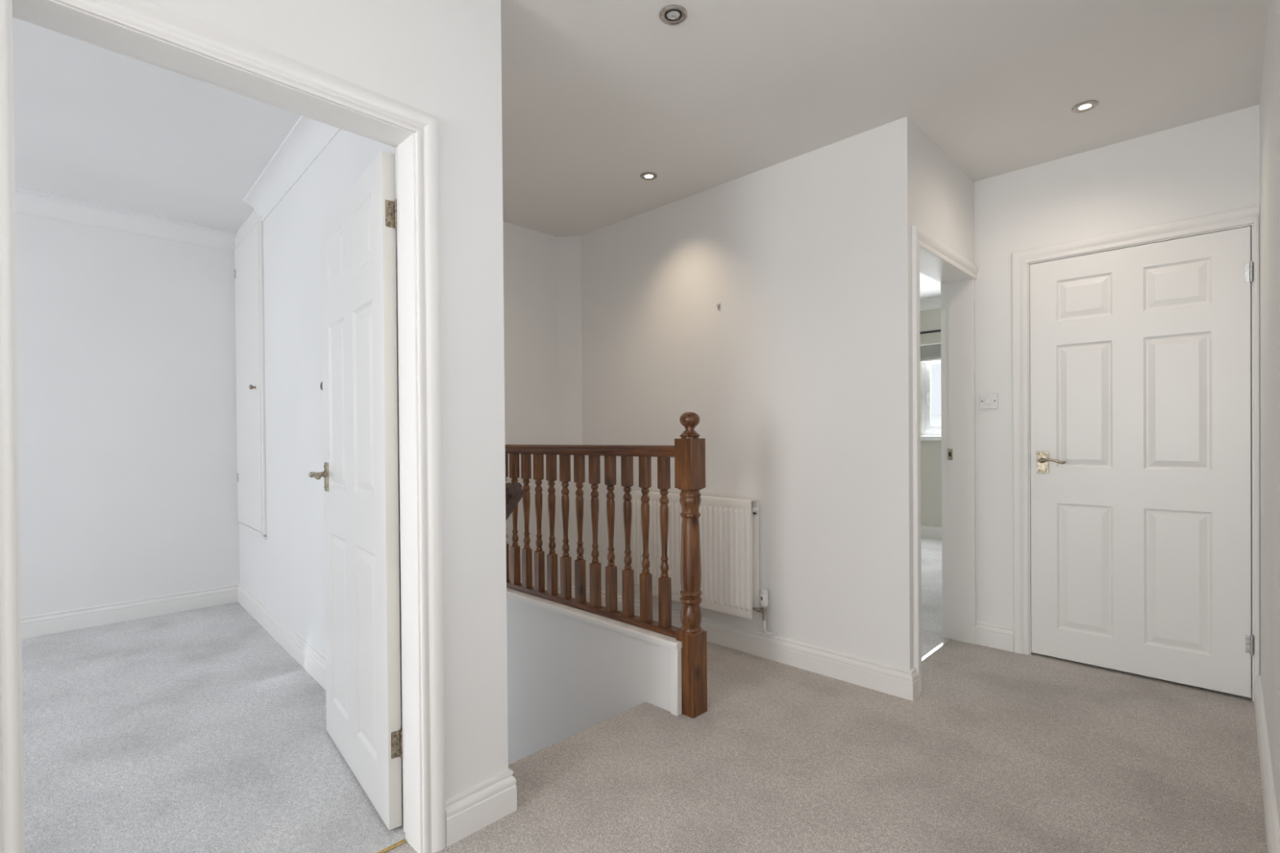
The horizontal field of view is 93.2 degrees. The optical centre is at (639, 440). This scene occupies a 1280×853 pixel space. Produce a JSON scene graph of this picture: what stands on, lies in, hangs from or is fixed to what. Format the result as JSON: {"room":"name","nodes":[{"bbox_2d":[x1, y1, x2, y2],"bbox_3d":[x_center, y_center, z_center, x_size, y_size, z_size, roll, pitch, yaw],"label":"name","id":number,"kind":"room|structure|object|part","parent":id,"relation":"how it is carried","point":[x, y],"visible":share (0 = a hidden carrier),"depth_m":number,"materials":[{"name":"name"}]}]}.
{"room":"stair landing","nodes":[
{"label":"stair landing","id":0,"kind":"room"},
{"bbox_2d":[15,212,239,617],"bbox_3d":[-4.470,-0.161,2.608,0.100,2.620,4.900,0,1,44],"label":"wall","id":1,"kind":"structure","parent":0,"point":[126,341],"depth_m":3.80,"materials":[{"name":"white paint"}]},
{"bbox_2d":[14,186,236,251],"bbox_3d":[-4.418,-1.350,2.521,0.098,0.112,4.673,0,1,44],"label":"coving","id":2,"kind":"structure","parent":1,"relation":"attached to","point":[27,202],"depth_m":3.76,"materials":[{"name":"white paint"}]},
{"bbox_2d":[21,583,516,847],"bbox_3d":[-3.208,1.086,1.378,3.421,0.122,4.673,0,1,44],"label":"baseboard","id":3,"kind":"structure","parent":1,"relation":"attached to","point":[306,655],"depth_m":3.49,"materials":[{"name":"white wood"}]},
{"bbox_2d":[12,17,301,231],"bbox_3d":[-3.312,-1.480,1.426,3.411,0.145,4.850,0,1,44],"label":"ceiling","id":4,"kind":"structure","parent":0,"point":[93,123],"depth_m":2.81,"materials":[{"name":"white paint"}]},
{"bbox_2d":[144,0,426,112],"bbox_3d":[-2.539,-0.158,-0.260,0.137,2.620,5.487,0,1,44],"label":"wall","id":5,"kind":"structure","parent":0,"point":[379,46],"depth_m":1.50,"materials":[{"name":"white paint"}]},
{"bbox_2d":[0,0,445,852],"bbox_3d":[-0.908,0.116,1.408,0.168,2.023,0.903,0,1,44],"label":"door frame","id":6,"kind":"structure","parent":5,"relation":"attached to","point":[143,16],"depth_m":1.54,"materials":[{"name":"white wood"}]},
{"bbox_2d":[239,0,508,799],"bbox_3d":[-1.621,1.012,3.082,0.278,5.020,3.526,-1,0,-41],"label":"wall partition","id":7,"kind":"structure","parent":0,"point":[285,571],"depth_m":1.79,"materials":[{"name":"white paint"}]},
{"bbox_2d":[234,208,266,539],"bbox_3d":[-2.536,-0.417,3.898,0.050,2.024,0.810,-1,1,-43],"label":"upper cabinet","id":8,"kind":"object","parent":7,"relation":"attached to","point":[248,249],"visible":0.98,"depth_m":3.83,"materials":[{"name":"wood"}]},
{"bbox_3d":[-2.382,-0.328,3.720,0.033,0.031,0.031,-1,1,-43],"label":"knob","id":9,"kind":"part","parent":8,"relation":"part of","materials":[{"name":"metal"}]},
{"bbox_2d":[243,115,341,222],"bbox_3d":[-1.476,-1.369,2.714,0.088,0.125,2.488,-1,1,-43],"label":"coving","id":10,"kind":"structure","parent":7,"relation":"attached to","point":[308,138],"depth_m":3.00,"materials":[{"name":"white paint"}]},
{"bbox_2d":[308,150,402,830],"bbox_3d":[-0.975,0.145,2.014,0.104,1.938,0.790,-1,0,-39],"label":"door","id":11,"kind":"structure","parent":7,"relation":"in","point":[360,473],"depth_m":1.90,"materials":[{"name":"white wood"}]},
{"bbox_3d":[-1.176,0.127,2.224,0.058,0.028,0.117,-1,0,-39],"label":"lever","id":12,"kind":"part","parent":11,"relation":"part of","materials":[{"name":"gold metal"}]},
{"bbox_3d":[-1.180,0.136,2.278,0.007,0.108,0.052,-1,0,-39],"label":"handle","id":13,"kind":"part","parent":11,"relation":"part of","materials":[{"name":"gold metal"}]},
{"bbox_2d":[505,482,524,519],"bbox_3d":[-0.904,0.774,2.402,1.409,1.276,0.114,0,1,44],"label":"stair handrail","id":14,"kind":"object","parent":7,"relation":"attached to","point":[514,492],"visible":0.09,"depth_m":1.94,"materials":[{"name":"brown wood"}]},
{"bbox_2d":[502,221,559,589],"bbox_3d":[-1.109,1.005,3.589,0.100,5.020,1.522,0,1,44],"label":"wall","id":15,"kind":"structure","parent":0,"point":[530,255],"depth_m":3.94,"materials":[{"name":"white paint"}]},
{"bbox_2d":[507,702,647,767],"bbox_3d":[-0.761,1.812,2.789,1.443,1.390,0.845,0,1,44],"label":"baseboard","id":16,"kind":"structure","parent":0,"point":[644,703],"depth_m":2.29,"materials":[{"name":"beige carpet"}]},
{"bbox_2d":[506,596,671,764],"bbox_3d":[-0.394,2.177,3.088,1.620,2.672,0.122,0,1,44],"label":"wall","id":17,"kind":"structure","parent":0,"point":[566,676],"depth_m":2.95,"materials":[{"name":"white paint"}]},
{"bbox_2d":[506,587,681,716],"bbox_3d":[-0.389,0.966,3.070,1.656,0.294,0.158,0,1,44],"label":"capping","id":18,"kind":"structure","parent":17,"relation":"attached to","point":[658,638],"depth_m":2.63,"materials":[{"name":"white wood"}]},
{"bbox_2d":[505,412,706,718],"bbox_3d":[-0.372,0.498,3.046,1.712,1.229,0.091,0,1,44],"label":"balustrade","id":19,"kind":"object","parent":18,"relation":"on","point":[688,451],"visible":0.87,"depth_m":2.73,"materials":[{"name":"brown wood"}]},
{"bbox_3d":[-0.408,0.046,3.075,1.620,0.050,0.062,0,1,44],"label":"handrail","id":20,"kind":"part","parent":19,"relation":"part of","materials":[{"name":"brown wood"}]},
{"bbox_3d":[-0.402,0.805,3.080,1.620,0.024,0.060,0,1,44],"label":"rail","id":21,"kind":"part","parent":19,"relation":"part of","materials":[{"name":"brown wood"}]},
{"bbox_3d":[0.209,0.552,2.481,0.091,1.120,0.091,0,1,44],"label":"newel post","id":22,"kind":"part","parent":19,"relation":"part of","materials":[{"name":"brown wood"}]},
{"bbox_2d":[22,537,1267,852],"bbox_3d":[-0.901,1.230,2.571,5.060,0.220,11.600,0,1,44],"label":"floor","id":23,"kind":"structure","parent":0,"point":[997,751],"depth_m":2.10,"materials":[{"name":"beige carpet"}]},
{"bbox_2d":[377,839,406,852],"bbox_3d":[-0.917,1.125,1.432,0.014,0.004,0.744,0,1,44],"label":"threshold strip","id":24,"kind":"object","parent":23,"relation":"on","point":[402,842],"visible":1,"depth_m":1.67,"materials":[{"name":"gold metal"}]},
{"bbox_2d":[921,638,951,662],"bbox_3d":[1.431,1.096,3.050,0.020,0.004,0.790,0,1,44],"label":"threshold strip","id":25,"kind":"object","parent":23,"relation":"on","point":[948,640],"visible":0.58,"depth_m":3.17,"materials":[{"name":"silver metal"}]},
{"bbox_2d":[556,116,917,670],"bbox_3d":[0.005,0.995,3.715,3.219,5.020,0.213,0,1,44],"label":"wall","id":26,"kind":"structure","parent":0,"point":[799,384],"depth_m":3.00,"materials":[{"name":"white paint"}]},
{"bbox_2d":[632,490,776,635],"bbox_3d":[0.315,0.645,3.323,0.925,0.684,0.112,0,1,44],"label":"radiator","id":27,"kind":"object","parent":26,"relation":"attached to","point":[729,527],"visible":0.63,"depth_m":3.17,"materials":[{"name":"metal"}]},
{"bbox_2d":[633,490,757,501],"bbox_3d":[0.280,0.305,3.348,0.825,0.004,0.068,0,1,44],"label":"grille","id":28,"kind":"object","parent":27,"relation":"attached to","point":[651,494],"depth_m":3.29,"materials":[{"name":"metal"}]},
{"bbox_3d":[0.561,0.616,3.079,0.004,0.522,0.052,0,1,44],"label":"panel","id":29,"kind":"part","parent":27,"relation":"part of","materials":[{"name":"metal"}]},
{"bbox_3d":[0.311,0.601,3.379,0.833,0.592,0.025,0,1,44],"label":"panel","id":30,"kind":"part","parent":27,"relation":"part of","materials":[{"name":"metal"}]},
{"bbox_2d":[544,586,918,701],"bbox_3d":[0.263,1.044,3.391,2.392,0.122,0.604,0,0,28],"label":"baseboard","id":31,"kind":"structure","parent":26,"relation":"attached to","point":[889,679],"depth_m":2.91,"materials":[{"name":"white wood"}]},
{"bbox_2d":[501,0,1268,236],"bbox_3d":[-1.495,-1.404,0.733,3.539,0.118,8.393,0,1,44],"label":"ceiling","id":32,"kind":"structure","parent":0,"point":[598,95],"depth_m":2.32,"materials":[{"name":"paint"}]},
{"bbox_2d":[640,172,657,180],"bbox_3d":[0.046,-1.371,3.139,0.089,0.008,0.089,0,1,44],"label":"recessed light","id":33,"kind":"object","parent":32,"relation":"in","point":[646,175],"visible":1,"depth_m":3.13,"materials":[{"name":"silver metal"}]},
{"bbox_2d":[659,4,687,25],"bbox_3d":[0.107,-1.363,1.940,0.089,0.008,0.089,0,1,44],"label":"recessed light","id":34,"kind":"object","parent":32,"relation":"in","point":[677,13],"visible":1,"depth_m":1.94,"materials":[{"name":"silver metal"}]},
{"bbox_2d":[1071,100,1098,112],"bbox_3d":[1.840,-1.381,2.504,0.089,0.008,0.089,0,1,44],"label":"recessed light","id":35,"kind":"object","parent":32,"relation":"in","point":[1079,108],"visible":1,"depth_m":2.50,"materials":[{"name":"silver metal"}]},
{"bbox_2d":[920,272,940,298],"bbox_3d":[1.562,-1.593,5.367,3.350,0.150,4.500,0,1,44],"label":"ceiling","id":36,"kind":"structure","parent":0,"point":[929,286],"depth_m":6.07,"materials":[{"name":"white paint"}]},
{"bbox_2d":[920,308,942,527],"bbox_3d":[3.090,-0.291,6.861,3.250,2.700,0.250,0,1,44],"label":"wall","id":37,"kind":"structure","parent":0,"point":[930,320],"depth_m":6.61,"materials":[{"name":"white paint"}]},
{"bbox_2d":[920,295,940,311],"bbox_3d":[2.894,-1.483,6.791,3.070,0.112,0.098,0,1,44],"label":"coving","id":38,"kind":"structure","parent":37,"relation":"attached to","point":[931,303],"depth_m":6.56,"materials":[{"name":"white paint"}]},
{"bbox_2d":[920,329,941,333],"bbox_3d":[3.356,-1.175,6.351,1.395,0.043,0.092,0,1,44],"label":"pole","id":39,"kind":"object","parent":37,"relation":"attached to","point":[934,331],"visible":0.02,"depth_m":6.52,"materials":[{"name":"black metal"}]},
{"bbox_2d":[920,342,941,362],"bbox_3d":[3.408,-0.956,6.332,1.015,0.192,0.040,0,1,44],"label":"blind","id":40,"kind":"object","parent":37,"relation":"attached to","point":[929,352],"visible":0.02,"depth_m":6.57,"materials":[{"name":"grey fabric"}]},
{"bbox_2d":[920,361,941,440],"bbox_3d":[3.457,-0.525,6.382,1.035,1.050,0.160,0,1,44],"label":"window","id":41,"kind":"structure","parent":37,"relation":"attached to","point":[926,428],"depth_m":6.68,"materials":[{"name":"white plastic"}]},
{"bbox_3d":[3.461,-0.028,6.385,1.035,0.055,0.160,0,1,44],"label":"sill","id":42,"kind":"part","parent":41,"relation":"part of","materials":[{"name":"white plastic"}]},
{"bbox_3d":[3.483,-0.556,6.409,0.865,0.900,0.053,0,1,44],"label":"sash","id":43,"kind":"part","parent":41,"relation":"part of","materials":[{"name":"white plastic"}]},
{"bbox_2d":[920,525,942,538],"bbox_3d":[2.942,1.000,6.836,3.070,0.122,0.018,0,1,44],"label":"baseboard","id":44,"kind":"structure","parent":37,"relation":"attached to","point":[935,532],"depth_m":6.60,"materials":[{"name":"white wood"}]},
{"bbox_2d":[916,125,976,613],"bbox_3d":[1.493,-0.212,3.047,0.153,2.620,0.933,0,1,44],"label":"wall","id":45,"kind":"structure","parent":0,"point":[945,193],"depth_m":2.91,"materials":[{"name":"white paint"}]},
{"bbox_2d":[911,225,978,696],"bbox_3d":[1.439,0.085,2.988,0.188,2.027,0.900,0,1,44],"label":"door frame","id":46,"kind":"structure","parent":45,"relation":"attached to","point":[957,287],"depth_m":3.27,"materials":[{"name":"white wood"}]},
{"bbox_2d":[947,448,952,460],"bbox_3d":[1.702,0.076,3.324,0.026,0.062,0.002,0,1,44],"label":"strike plate","id":47,"kind":"object","parent":45,"relation":"attached to","point":[949,451],"visible":1,"depth_m":3.32,"materials":[{"name":"gold metal"}]},
{"bbox_2d":[973,104,1259,697],"bbox_3d":[2.452,-0.121,3.120,1.220,2.820,0.707,0,1,44],"label":"wall","id":48,"kind":"structure","parent":0,"point":[1210,166],"depth_m":3.01,"materials":[{"name":"white paint"}]},
{"bbox_2d":[979,392,997,409],"bbox_3d":[1.846,-0.209,3.207,0.086,0.086,0.012,0,1,44],"label":"light switch","id":49,"kind":"object","parent":48,"relation":"attached to","point":[988,400],"visible":1,"depth_m":3.20,"materials":[{"name":"white plastic"}]},
{"bbox_2d":[975,621,1013,652],"bbox_3d":[1.871,1.032,3.196,0.178,0.122,0.018,0,1,44],"label":"baseboard","id":50,"kind":"structure","parent":48,"relation":"attached to","point":[987,634],"depth_m":3.19,"materials":[{"name":"white wood"}]},
{"bbox_2d":[1012,204,1260,702],"bbox_3d":[2.277,0.060,2.845,0.898,2.065,0.104,0,1,44],"label":"door frame","id":51,"kind":"structure","parent":48,"relation":"attached to","point":[1251,215],"depth_m":2.97,"materials":[{"name":"white wood"}]},
{"bbox_2d":[1030,226,1253,697],"bbox_3d":[2.262,0.093,2.793,0.800,1.972,0.098,0,1,44],"label":"door","id":52,"kind":"structure","parent":48,"relation":"in","point":[1140,355],"depth_m":2.77,"materials":[{"name":"white wood"}]},
{"bbox_3d":[2.023,0.109,3.041,0.052,0.108,0.007,0,1,44],"label":"handle","id":53,"kind":"part","parent":52,"relation":"part of","materials":[{"name":"gold metal"}]},
{"bbox_3d":[2.034,0.100,2.988,0.117,0.028,0.058,0,1,44],"label":"lever","id":54,"kind":"part","parent":52,"relation":"part of","materials":[{"name":"gold metal"}]},
{"bbox_2d":[1259,0,1279,828],"bbox_3d":[-0.079,-0.178,-0.280,0.100,2.620,8.893,0,1,44],"label":"wall","id":55,"kind":"structure","parent":0,"point":[1269,100],"depth_m":1.80,"materials":[{"name":"white paint"}]},
{"bbox_2d":[1253,675,1279,852],"bbox_3d":[-0.293,1.074,-0.417,0.018,0.122,8.171,0,1,44],"label":"baseboard","id":56,"kind":"structure","parent":55,"relation":"attached to","point":[1272,828],"depth_m":1.81,"materials":[{"name":"white wood"}]},
{"label":"outside","id":57,"kind":"structure","parent":0,"visible":0},
{"bbox_2d":[928,360,941,435],"bbox_3d":[9.686,0.738,17.103,14.600,6.400,6.600,0,1,44],"label":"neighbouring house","id":58,"kind":"structure","parent":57,"point":[935,365],"depth_m":15.81,"materials":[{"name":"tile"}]}
]}

